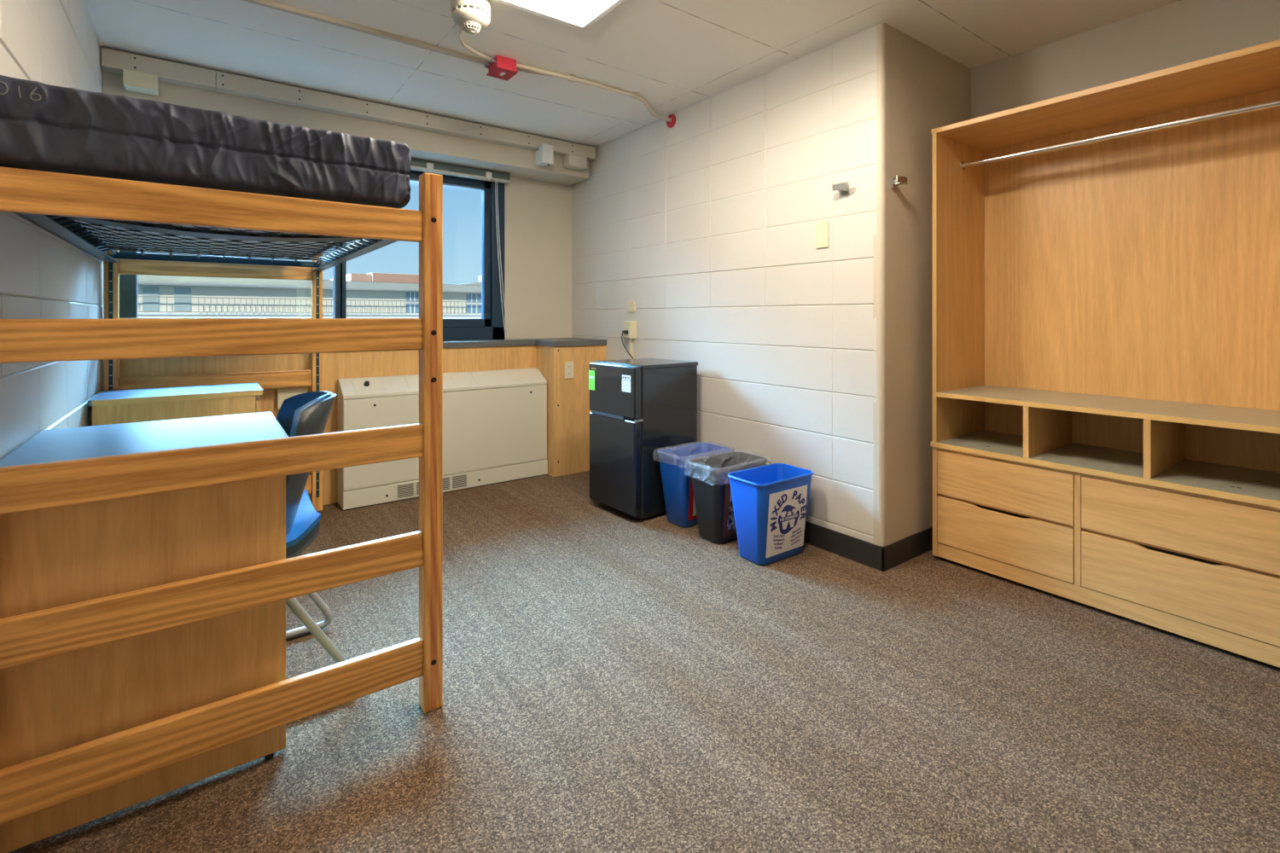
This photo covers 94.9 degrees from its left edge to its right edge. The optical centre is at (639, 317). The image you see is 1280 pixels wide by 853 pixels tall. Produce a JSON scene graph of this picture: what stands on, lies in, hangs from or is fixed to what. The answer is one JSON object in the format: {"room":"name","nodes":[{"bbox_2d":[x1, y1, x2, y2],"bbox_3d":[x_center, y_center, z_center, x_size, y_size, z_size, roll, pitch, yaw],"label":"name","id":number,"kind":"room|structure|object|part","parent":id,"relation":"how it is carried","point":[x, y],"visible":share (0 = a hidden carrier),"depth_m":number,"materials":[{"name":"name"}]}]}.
{"room":"dorm room","nodes":[
{"label":"dorm room","id":0,"kind":"room"},
{"bbox_2d":[0,0,103,460],"bbox_3d":[-1.183,-0.100,0.928,0.008,2.400,5.500,0,0,-37],"label":"wall","id":1,"kind":"structure","parent":0,"point":[43,275],"depth_m":1.83,"materials":[{"name":"paint"}]},
{"bbox_2d":[276,387,308,409],"bbox_3d":[-1.969,0.459,3.333,0.150,0.108,0.043,0,0,-37],"label":"outlet","id":2,"kind":"object","parent":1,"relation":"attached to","point":[282,394],"visible":0.54,"depth_m":3.30,"materials":[{"name":"beige plastic"}]},
{"bbox_2d":[102,68,589,185],"bbox_3d":[-1.569,-1.165,3.753,2.733,0.230,0.300,0,0,-37],"label":"trim","id":3,"kind":"structure","parent":1,"relation":"attached to","point":[425,145],"depth_m":3.58,"materials":[{"name":"paint"}]},
{"bbox_2d":[122,69,158,96],"bbox_3d":[-2.431,-1.143,2.866,0.127,0.076,0.100,0,0,-37],"label":"junction box","id":4,"kind":"object","parent":3,"relation":"attached to","point":[133,81],"visible":1,"depth_m":2.83,"materials":[{"name":"beige plastic"}]},
{"bbox_2d":[535,143,553,166],"bbox_3d":[-0.679,-1.135,4.141,0.087,0.141,0.135,0,0,-37],"label":"sensor box","id":5,"kind":"object","parent":3,"relation":"attached to","point":[544,155],"visible":1,"depth_m":4.09,"materials":[{"name":"white plastic"}]},
{"bbox_2d":[101,47,595,161],"bbox_3d":[-1.451,-1.225,3.603,2.735,0.086,0.082,0,0,-37],"label":"beam","id":6,"kind":"structure","parent":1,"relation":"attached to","point":[114,61],"depth_m":3.31,"materials":[{"name":"paint"}]},
{"bbox_2d":[504,176,572,339],"bbox_3d":[-1.709,-0.090,3.960,2.955,2.380,0.200,0,0,-37],"label":"wall","id":7,"kind":"structure","parent":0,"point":[538,214],"depth_m":4.52,"materials":[{"name":"paint"}]},
{"bbox_2d":[119,169,504,341],"bbox_3d":[-1.884,-0.463,3.728,2.147,1.254,0.085,0,0,-37],"label":"window","id":8,"kind":"structure","parent":7,"relation":"attached to","point":[491,324],"depth_m":4.27,"materials":[{"name":"paint"}]},
{"bbox_2d":[410,157,510,191],"bbox_3d":[-1.243,-0.970,4.078,0.691,0.144,0.084,0,0,-37],"label":"window blind","id":9,"kind":"object","parent":8,"relation":"attached to","point":[455,170],"depth_m":4.06,"materials":[{"name":"paint"}]},
{"bbox_3d":[-1.822,-0.989,3.659,2.145,0.012,0.070,0,0,-37],"label":"rail","id":10,"kind":"part","parent":9,"relation":"part of","materials":[{"name":"metal"}]},
{"bbox_2d":[119,345,535,505],"bbox_3d":[-1.755,0.651,3.660,2.325,0.898,0.228,0,0,-37],"label":"wood paneling","id":11,"kind":"structure","parent":7,"relation":"attached to","point":[355,364],"depth_m":3.48,"materials":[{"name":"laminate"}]},
{"bbox_2d":[442,337,606,348],"bbox_3d":[-1.499,0.182,3.675,2.753,0.039,0.508,0,0,-37],"label":"countertop","id":12,"kind":"structure","parent":11,"relation":"on","point":[553,342],"depth_m":4.11,"materials":[{"name":"laminate"}]},
{"bbox_2d":[497,239,507,337],"bbox_3d":[-1.010,-0.204,4.251,0.071,0.697,0.084,0,0,-37],"label":"window blind","id":13,"kind":"object","parent":7,"relation":"attached to","point":[499,240],"depth_m":4.22,"materials":[{"name":"paint"}]},
{"bbox_3d":[-0.992,-0.422,4.215,0.096,1.137,0.004,0,0,-37],"label":"cord","id":14,"kind":"part","parent":13,"relation":"part of","materials":[{"name":"black fabric"}]},
{"bbox_2d":[82,0,1181,147],"bbox_3d":[0.253,-1.405,1.991,3.765,0.250,5.700,0,0,-37],"label":"ceiling","id":15,"kind":"structure","parent":0,"point":[677,55],"depth_m":2.73,"materials":[{"name":"paint"}]},
{"bbox_2d":[241,0,671,122],"bbox_3d":[-0.864,-1.256,2.818,2.751,0.054,0.172,0,0,-37],"label":"conduit","id":16,"kind":"object","parent":15,"relation":"attached to","point":[521,67],"visible":0.91,"depth_m":2.75,"materials":[{"name":"metal"}]},
{"bbox_2d":[483,54,517,81],"bbox_3d":[-0.697,-1.248,2.933,0.134,0.064,0.129,0,0,-37],"label":"fire alarm box","id":17,"kind":"object","parent":16,"relation":"attached to","point":[502,67],"visible":1,"depth_m":2.91,"materials":[{"name":"red paint"}]},
{"bbox_2d":[450,0,490,34],"bbox_3d":[-0.686,-1.217,2.385,0.156,0.126,0.156,0,0,-37],"label":"smoke detector","id":18,"kind":"object","parent":15,"relation":"attached to","point":[473,16],"visible":1,"depth_m":2.34,"materials":[{"name":"plastic"}]},
{"bbox_2d":[453,5,489,17],"bbox_3d":[-0.686,-1.224,2.385,0.146,0.016,0.145,0,0,-37],"label":"vent","id":19,"kind":"object","parent":18,"relation":"attached to","point":[480,10],"depth_m":2.33,"materials":[{"name":"plastic"}]},
{"bbox_2d":[456,27,492,60],"bbox_3d":[-0.766,-1.267,2.700,0.124,0.023,0.442,0,0,1],"label":"conduit","id":20,"kind":"object","parent":15,"relation":"attached to","point":[460,31],"visible":0.62,"depth_m":2.75,"materials":[{"name":"metal"}]},
{"bbox_2d":[494,0,624,30],"bbox_3d":[-0.311,-1.306,2.152,0.634,0.193,0.634,0,0,-37],"label":"ceiling light","id":21,"kind":"object","parent":15,"relation":"attached to","point":[581,14],"visible":1,"depth_m":2.46,"materials":[{"name":"white plastic"}]},
{"bbox_2d":[7,471,1279,852],"bbox_3d":[0.253,1.150,1.991,3.765,0.100,5.700,0,0,-37],"label":"floor","id":22,"kind":"structure","parent":0,"point":[614,681],"depth_m":1.62,"materials":[{"name":"carpet"}]},
{"bbox_2d":[0,411,288,852],"bbox_3d":[-1.335,0.720,1.636,0.584,0.760,0.782,0,0,-37],"label":"desk","id":23,"kind":"object","parent":22,"relation":"on","point":[58,556],"visible":0.76,"depth_m":1.33,"materials":[{"name":"laminate"}]},
{"bbox_2d":[87,382,262,425],"bbox_3d":[-2.127,0.720,2.735,0.604,0.760,0.392,0,0,-37],"label":"desk","id":24,"kind":"object","parent":22,"relation":"on","point":[148,404],"visible":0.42,"depth_m":2.59,"materials":[{"name":"laminate"}]},
{"bbox_3d":[-1.899,0.494,2.905,0.019,0.212,0.386,0,0,-37],"label":"drawer","id":25,"kind":"part","parent":24,"relation":"part of","materials":[{"name":"laminate"}]},
{"bbox_2d":[0,166,442,825],"bbox_3d":[-1.570,0.348,2.249,0.929,1.503,2.157,0,0,-37],"label":"bed","id":26,"kind":"object","parent":22,"relation":"on","point":[36,785],"visible":0.97,"depth_m":1.41,"materials":[{"name":"brown wood"}]},
{"bbox_3d":[-1.918,-0.293,1.992,0.048,0.063,2.049,0,0,-37],"label":"rail","id":27,"kind":"part","parent":26,"relation":"part of","materials":[{"name":"metal"}]},
{"bbox_3d":[-2.547,0.348,2.834,0.053,1.503,0.053,0,0,-37],"label":"post","id":28,"kind":"part","parent":26,"relation":"part of","materials":[{"name":"brown wood"}]},
{"bbox_3d":[-2.197,0.046,3.097,0.827,0.087,0.024,0,0,-37],"label":"ladder rail","id":29,"kind":"part","parent":26,"relation":"part of","materials":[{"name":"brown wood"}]},
{"bbox_2d":[0,75,411,257],"bbox_3d":[-1.518,-0.386,2.113,0.876,0.216,1.823,0,0,-37],"label":"mattress","id":30,"kind":"object","parent":26,"relation":"on","point":[43,127],"visible":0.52,"depth_m":1.36,"materials":[{"name":"fabric"}]},
{"bbox_3d":[-0.940,0.947,1.398,0.827,0.100,0.024,0,0,-37],"label":"ladder rail","id":31,"kind":"part","parent":26,"relation":"part of","materials":[{"name":"brown wood"}]},
{"bbox_3d":[-0.940,0.645,1.398,0.827,0.094,0.024,0,0,-37],"label":"ladder rail","id":32,"kind":"part","parent":26,"relation":"part of","materials":[{"name":"brown wood"}]},
{"bbox_3d":[-0.940,0.343,1.398,0.827,0.091,0.024,0,0,-37],"label":"ladder rail","id":33,"kind":"part","parent":26,"relation":"part of","materials":[{"name":"brown wood"}]},
{"bbox_3d":[-0.940,0.046,1.398,0.827,0.087,0.024,0,0,-37],"label":"ladder rail","id":34,"kind":"part","parent":26,"relation":"part of","materials":[{"name":"brown wood"}]},
{"bbox_3d":[-0.940,-0.253,1.398,0.827,0.086,0.024,0,0,-37],"label":"ladder rail","id":35,"kind":"part","parent":26,"relation":"part of","materials":[{"name":"brown wood"}]},
{"bbox_3d":[-2.091,-0.286,2.953,0.829,0.028,0.035,0,0,-37],"label":"cross rail","id":36,"kind":"part","parent":26,"relation":"part of","materials":[{"name":"metal"}]},
{"bbox_3d":[-2.197,0.343,3.097,0.827,0.091,0.024,0,0,-37],"label":"ladder rail","id":37,"kind":"part","parent":26,"relation":"part of","materials":[{"name":"brown wood"}]},
{"bbox_3d":[-2.197,-0.253,3.097,0.827,0.086,0.024,0,0,-37],"label":"ladder rail","id":38,"kind":"part","parent":26,"relation":"part of","materials":[{"name":"brown wood"}]},
{"bbox_3d":[-2.197,0.947,3.097,0.827,0.100,0.024,0,0,-37],"label":"ladder rail","id":39,"kind":"part","parent":26,"relation":"part of","materials":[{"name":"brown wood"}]},
{"bbox_3d":[-1.843,0.348,3.355,0.053,1.503,0.053,0,0,-37],"label":"post","id":40,"kind":"part","parent":26,"relation":"part of","materials":[{"name":"brown wood"}]},
{"bbox_3d":[-1.222,-0.293,2.507,0.048,0.063,2.049,0,0,-37],"label":"rail","id":41,"kind":"part","parent":26,"relation":"part of","materials":[{"name":"metal"}]},
{"bbox_3d":[-0.593,0.348,1.666,0.053,1.503,0.053,0,0,-37],"label":"post","id":42,"kind":"part","parent":26,"relation":"part of","materials":[{"name":"brown wood"}]},
{"bbox_2d":[275,391,347,663],"bbox_3d":[-1.187,0.670,1.731,0.574,0.860,0.479,0,0,-37],"label":"desk chair","id":43,"kind":"object","parent":22,"relation":"on","point":[307,413],"visible":0.27,"depth_m":1.73,"materials":[{"name":"blue plastic"}]},
{"bbox_3d":[-1.201,0.625,1.724,0.430,0.096,0.410,0,0,-37],"label":"seat","id":44,"kind":"part","parent":43,"relation":"part of","materials":[{"name":"blue plastic"}]},
{"bbox_3d":[-1.078,0.463,1.815,0.226,0.445,0.400,0,0,-37],"label":"backrest","id":45,"kind":"part","parent":43,"relation":"part of","materials":[{"name":"blue plastic"}]},
{"bbox_3d":[-1.313,0.873,1.902,0.574,0.438,0.053,0,0,-37],"label":"sled leg","id":46,"kind":"part","parent":43,"relation":"part of","materials":[{"name":"silver metal"}]},
{"bbox_3d":[-1.060,0.873,1.560,0.574,0.438,0.053,0,0,-37],"label":"sled leg","id":47,"kind":"part","parent":43,"relation":"part of","materials":[{"name":"silver metal"}]},
{"bbox_2d":[337,367,547,510],"bbox_3d":[-1.219,0.733,3.795,1.293,0.735,0.189,0,0,-37],"label":"radiator cover","id":48,"kind":"object","parent":22,"relation":"on","point":[495,421],"visible":0.83,"depth_m":3.75,"materials":[{"name":"metal"}]},
{"bbox_3d":[-1.616,0.402,3.494,0.160,0.051,0.087,0,0,-37],"label":"control plate","id":49,"kind":"part","parent":48,"relation":"part of","materials":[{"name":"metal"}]},
{"bbox_2d":[397,483,413,497],"bbox_3d":[-1.412,1.042,3.539,0.092,0.071,0.004,0,0,-37],"label":"vent grille","id":50,"kind":"object","parent":48,"relation":"attached to","point":[404,490],"depth_m":3.54,"materials":[{"name":"beige metal"}]},
{"bbox_3d":[-1.169,1.044,3.729,1.293,0.100,0.018,0,0,-37],"label":"kick panel","id":51,"kind":"part","parent":48,"relation":"part of","materials":[{"name":"metal"}]},
{"bbox_2d":[442,477,449,489],"bbox_3d":[-1.235,1.042,3.670,0.092,0.071,0.004,0,0,-37],"label":"vent grille","id":52,"kind":"object","parent":48,"relation":"attached to","point":[445,480],"depth_m":3.68,"materials":[{"name":"beige metal"}]},
{"bbox_2d":[452,474,466,488],"bbox_3d":[-1.147,1.042,3.736,0.092,0.071,0.004,0,0,-37],"label":"vent grille","id":53,"kind":"object","parent":48,"relation":"attached to","point":[458,480],"depth_m":3.73,"materials":[{"name":"beige metal"}]},
{"bbox_2d":[588,358,698,520],"bbox_3d":[0.021,0.679,3.423,0.478,0.842,0.436,0,0,-40],"label":"mini fridge","id":54,"kind":"object","parent":22,"relation":"on","point":[640,408],"visible":0.92,"depth_m":3.24,"materials":[{"name":"black plastic"}]},
{"bbox_3d":[-0.146,0.807,3.290,0.047,0.505,0.426,0,0,-40],"label":"fridge door","id":55,"kind":"part","parent":54,"relation":"part of","materials":[{"name":"black metal"}]},
{"bbox_3d":[-0.146,0.404,3.290,0.047,0.280,0.426,0,0,-40],"label":"freezer door","id":56,"kind":"part","parent":54,"relation":"part of","materials":[{"name":"black metal"}]},
{"bbox_3d":[0.038,0.269,3.442,0.428,0.022,0.430,0,0,-40],"label":"panel","id":57,"kind":"part","parent":54,"relation":"part of","materials":[{"name":"black metal"}]},
{"bbox_2d":[657,442,730,527],"bbox_3d":[0.295,0.911,3.202,0.380,0.378,0.228,0,0,-38],"label":"recycling bin","id":58,"kind":"object","parent":22,"relation":"on","point":[675,468],"visible":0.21,"depth_m":3.09,"materials":[{"name":"blue plastic"}]},
{"bbox_2d":[688,451,767,544],"bbox_3d":[0.446,0.911,2.974,0.380,0.378,0.228,0,0,-37],"label":"waste bin","id":59,"kind":"object","parent":22,"relation":"on","point":[712,491],"visible":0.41,"depth_m":2.87,"materials":[{"name":"black plastic"}]},
{"bbox_2d":[727,505,736,532],"bbox_3d":[0.512,0.980,2.912,0.203,0.130,0.011,0,0,-37],"label":"print","id":60,"kind":"object","parent":59,"relation":"attached to","point":[731,524],"depth_m":2.86},
{"bbox_2d":[727,463,813,565],"bbox_3d":[0.608,0.911,2.729,0.380,0.378,0.228,0,0,-36],"label":"recycling bin","id":61,"kind":"object","parent":22,"relation":"on","point":[770,502],"visible":1,"depth_m":2.65,"materials":[{"name":"blue plastic"}]},
{"bbox_2d":[930,430,1279,668],"bbox_3d":[1.864,0.833,2.364,0.500,0.534,1.146,0,0,-37],"label":"dresser","id":62,"kind":"object","parent":22,"relation":"on","point":[1181,550],"visible":1,"depth_m":2.14,"materials":[{"name":"laminate"}]},
{"bbox_3d":[1.507,0.913,2.457,0.020,0.208,0.518,0,0,-37],"label":"drawer","id":63,"kind":"part","parent":62,"relation":"part of","materials":[{"name":"laminate"}]},
{"bbox_3d":[1.507,0.700,2.457,0.020,0.194,0.518,0,0,-37],"label":"drawer","id":64,"kind":"part","parent":62,"relation":"part of","materials":[{"name":"laminate"}]},
{"bbox_3d":[1.520,0.803,2.467,0.012,0.013,0.518,0,0,-37],"label":"finger rail","id":65,"kind":"part","parent":62,"relation":"part of","materials":[{"name":"laminate"}]},
{"bbox_2d":[930,39,1279,488],"bbox_3d":[1.867,-0.145,2.366,0.494,1.423,1.146,0,0,-37],"label":"wardrobe","id":66,"kind":"object","parent":62,"relation":"on","point":[1106,258],"visible":1,"depth_m":2.46,"materials":[{"name":"laminate"}]},
{"bbox_3d":[1.535,-0.136,2.817,0.490,1.403,0.018,0,0,-37],"label":"panel","id":67,"kind":"part","parent":66,"relation":"part of","materials":[{"name":"laminate"}]},
{"bbox_2d":[959,161,965,170],"bbox_3d":[1.535,-0.722,2.801,0.042,0.042,0.008,0,0,-37],"label":"socket","id":68,"kind":"object","parent":66,"relation":"attached to","point":[962,164],"depth_m":2.79,"materials":[{"name":"silver metal"}]},
{"bbox_2d":[938,384,1279,427],"bbox_3d":[1.864,0.349,2.364,0.480,0.019,1.102,0,0,-37],"label":"shelf","id":69,"kind":"object","parent":66,"relation":"attached to","point":[1153,409],"depth_m":2.29,"materials":[{"name":"brown laminate"}]},
{"bbox_3d":[1.860,-0.722,2.361,0.025,0.025,1.098,0,0,-37],"label":"hanging rail","id":70,"kind":"part","parent":66,"relation":"part of","materials":[{"name":"silver metal"}]},
{"bbox_3d":[1.680,0.594,2.228,0.018,0.012,1.098,0,0,-37],"label":"rail","id":71,"kind":"part","parent":62,"relation":"part of","materials":[{"name":"laminate"}]},
{"bbox_3d":[1.839,0.913,2.008,0.020,0.208,0.550,0,0,-37],"label":"drawer","id":72,"kind":"part","parent":62,"relation":"part of","materials":[{"name":"laminate"}]},
{"bbox_3d":[1.839,0.700,2.008,0.020,0.194,0.550,0,0,-37],"label":"drawer","id":73,"kind":"part","parent":62,"relation":"part of","materials":[{"name":"laminate"}]},
{"bbox_3d":[1.852,0.803,2.017,0.012,0.013,0.550,0,0,-37],"label":"finger rail","id":74,"kind":"part","parent":62,"relation":"part of","materials":[{"name":"laminate"}]},
{"bbox_2d":[571,24,876,543],"bbox_3d":[0.218,-0.100,3.676,0.008,2.400,2.750,0,0,-37],"label":"wall","id":75,"kind":"structure","parent":0,"point":[706,222],"depth_m":3.10,"materials":[{"name":"brick"}]},
{"bbox_2d":[535,344,605,477],"bbox_3d":[-0.567,0.651,4.371,0.430,0.898,0.499,0,0,-37],"label":"wood side panel","id":76,"kind":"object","parent":75,"relation":"attached to","point":[568,411],"depth_m":4.12,"materials":[{"name":"laminate"}]},
{"bbox_2d":[564,361,573,378],"bbox_3d":[-0.496,0.370,4.112,0.070,0.115,0.010,0,0,-37],"label":"wall outlet","id":77,"kind":"object","parent":76,"relation":"attached to","point":[569,365],"visible":1,"depth_m":4.11,"materials":[{"name":"beige plastic"}]},
{"bbox_2d":[567,365,571,376],"bbox_3d":[-0.494,0.370,4.110,0.032,0.076,0.003,0,0,-37],"label":"socket","id":78,"kind":"object","parent":77,"relation":"attached to","point":[569,367],"depth_m":4.11,"materials":[{"name":"beige plastic"}]},
{"bbox_2d":[563,153,587,170],"bbox_3d":[-0.477,-1.138,4.315,0.157,0.086,0.095,0,0,-37],"label":"junction box","id":79,"kind":"object","parent":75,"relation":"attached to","point":[570,161],"visible":1,"depth_m":4.28,"materials":[{"name":"paint"}]},
{"bbox_2d":[622,320,636,359],"bbox_3d":[-0.046,0.153,3.987,0.058,0.254,0.149,0,0,-37],"label":"outlet","id":80,"kind":"object","parent":75,"relation":"attached to","point":[631,326],"visible":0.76,"depth_m":3.96,"materials":[{"name":"beige plastic"}]},
{"bbox_3d":[-0.092,0.085,4.004,0.005,0.110,0.082,0,0,-37],"label":"plate","id":81,"kind":"part","parent":80,"relation":"part of","materials":[{"name":"beige plastic"}]},
{"bbox_2d":[621,330,633,359],"bbox_3d":[-0.060,0.453,3.864,0.065,0.734,0.285,0,0,-25],"label":"power cord","id":82,"kind":"object","parent":80,"relation":"hanging from","point":[623,331],"visible":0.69,"depth_m":3.93,"materials":[{"name":"black plastic"}]},
{"bbox_2d":[627,300,635,312],"bbox_3d":[-0.057,-0.075,4.032,0.022,0.080,0.080,0,0,-37],"label":"junction box","id":83,"kind":"object","parent":75,"relation":"attached to","point":[631,304],"visible":1,"depth_m":4.01,"materials":[{"name":"beige plastic"}]},
{"bbox_2d":[666,114,675,127],"bbox_3d":[0.197,-1.235,3.697,0.012,0.084,0.084,0,0,-37],"label":"wall flange","id":84,"kind":"object","parent":75,"relation":"attached to","point":[670,125],"visible":0.92,"depth_m":3.68,"materials":[{"name":"red paint"}]},
{"bbox_2d":[815,221,829,248],"bbox_3d":[0.866,-0.393,2.792,0.014,0.125,0.070,0,0,-37],"label":"light switch","id":85,"kind":"object","parent":75,"relation":"attached to","point":[822,228],"visible":1,"depth_m":2.79,"materials":[{"name":"beige plastic"}]},
{"bbox_2d":[832,181,849,195],"bbox_3d":[0.925,-0.586,2.682,0.046,0.046,0.080,0,0,-37],"label":"coat hook","id":86,"kind":"object","parent":75,"relation":"attached to","point":[843,188],"visible":1,"depth_m":2.67,"materials":[{"name":"metal"}]},
{"bbox_3d":[0.923,-0.587,2.680,0.034,0.024,0.028,0,0,-37],"label":"arm","id":87,"kind":"part","parent":86,"relation":"part of","materials":[{"name":"metal"}]},
{"bbox_3d":[0.940,-0.585,2.692,0.010,0.044,0.036,0,0,-37],"label":"plate","id":88,"kind":"part","parent":86,"relation":"part of","materials":[{"name":"metal"}]},
{"bbox_2d":[803,521,884,571],"bbox_3d":[0.405,1.048,3.418,0.010,0.105,2.186,0,0,-37],"label":"baseboard","id":89,"kind":"structure","parent":75,"relation":"attached to","point":[865,553],"depth_m":2.69,"materials":[{"name":"black rubber"}]},
{"bbox_2d":[873,23,971,546],"bbox_3d":[1.385,-0.100,2.818,0.860,2.400,0.048,0,0,-37],"label":"wall column","id":90,"kind":"structure","parent":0,"point":[920,89],"depth_m":2.65,"materials":[{"name":"paint"}]},
{"bbox_2d":[890,174,907,189],"bbox_3d":[1.129,-0.591,2.576,0.080,0.046,0.046,0,0,-37],"label":"coat hook","id":91,"kind":"object","parent":90,"relation":"attached to","point":[899,180],"visible":1,"depth_m":2.57,"materials":[{"name":"metal"}]},
{"bbox_3d":[1.118,-0.590,2.591,0.036,0.044,0.010,0,0,-37],"label":"plate","id":92,"kind":"part","parent":91,"relation":"part of","materials":[{"name":"metal"}]},
{"bbox_3d":[1.130,-0.592,2.575,0.028,0.024,0.034,0,0,-37],"label":"arm","id":93,"kind":"part","parent":91,"relation":"part of","materials":[{"name":"metal"}]},
{"bbox_2d":[881,526,932,571],"bbox_3d":[1.376,1.048,2.784,0.816,0.105,0.010,0,0,-37],"label":"baseboard","id":94,"kind":"structure","parent":90,"relation":"attached to","point":[904,549],"depth_m":2.65,"materials":[{"name":"black rubber"}]},
{"bbox_2d":[970,0,1279,119],"bbox_3d":[2.552,-0.090,1.964,0.100,2.380,2.920,0,0,-37],"label":"wall","id":95,"kind":"structure","parent":0,"point":[1184,32],"depth_m":2.52,"materials":[{"name":"paint"}]},
{"label":"outside","id":96,"kind":"structure","parent":0,"visible":0},
{"bbox_3d":[-25.277,9.200,59.360,150.000,0.200,114.500,0,0,-37],"label":"ground","id":97,"kind":"structure","parent":96,"visible":0},
{"bbox_2d":[138,274,481,319],"bbox_3d":[-30.989,3.303,47.748,58.200,11.595,25.130,0,0,-37],"label":"office building","id":98,"kind":"structure","parent":97,"relation":"on","point":[159,296],"depth_m":38.20,"materials":[{"name":"beige concrete"}]},
{"bbox_3d":[-23.659,-0.765,37.846,57.000,0.930,0.050,0,0,-37],"label":"railing","id":99,"kind":"part","parent":98,"relation":"part of","materials":[{"name":"paint"}]},
{"bbox_2d":[330,272,418,283],"bbox_3d":[-31.176,2.087,71.740,9.773,14.025,13.580,0,0,-37],"label":"brick building","id":100,"kind":"structure","parent":97,"relation":"on","point":[380,277],"depth_m":65.42,"materials":[{"name":"brown brick"}]},
{"bbox_2d":[456,275,481,285],"bbox_3d":[-21.479,1.925,78.917,10.625,14.350,13.580,0,0,-37],"label":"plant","id":101,"kind":"object","parent":97,"relation":"on","point":[479,282],"visible":0.1,"depth_m":71.62,"materials":[{"name":"white"}]}
]}

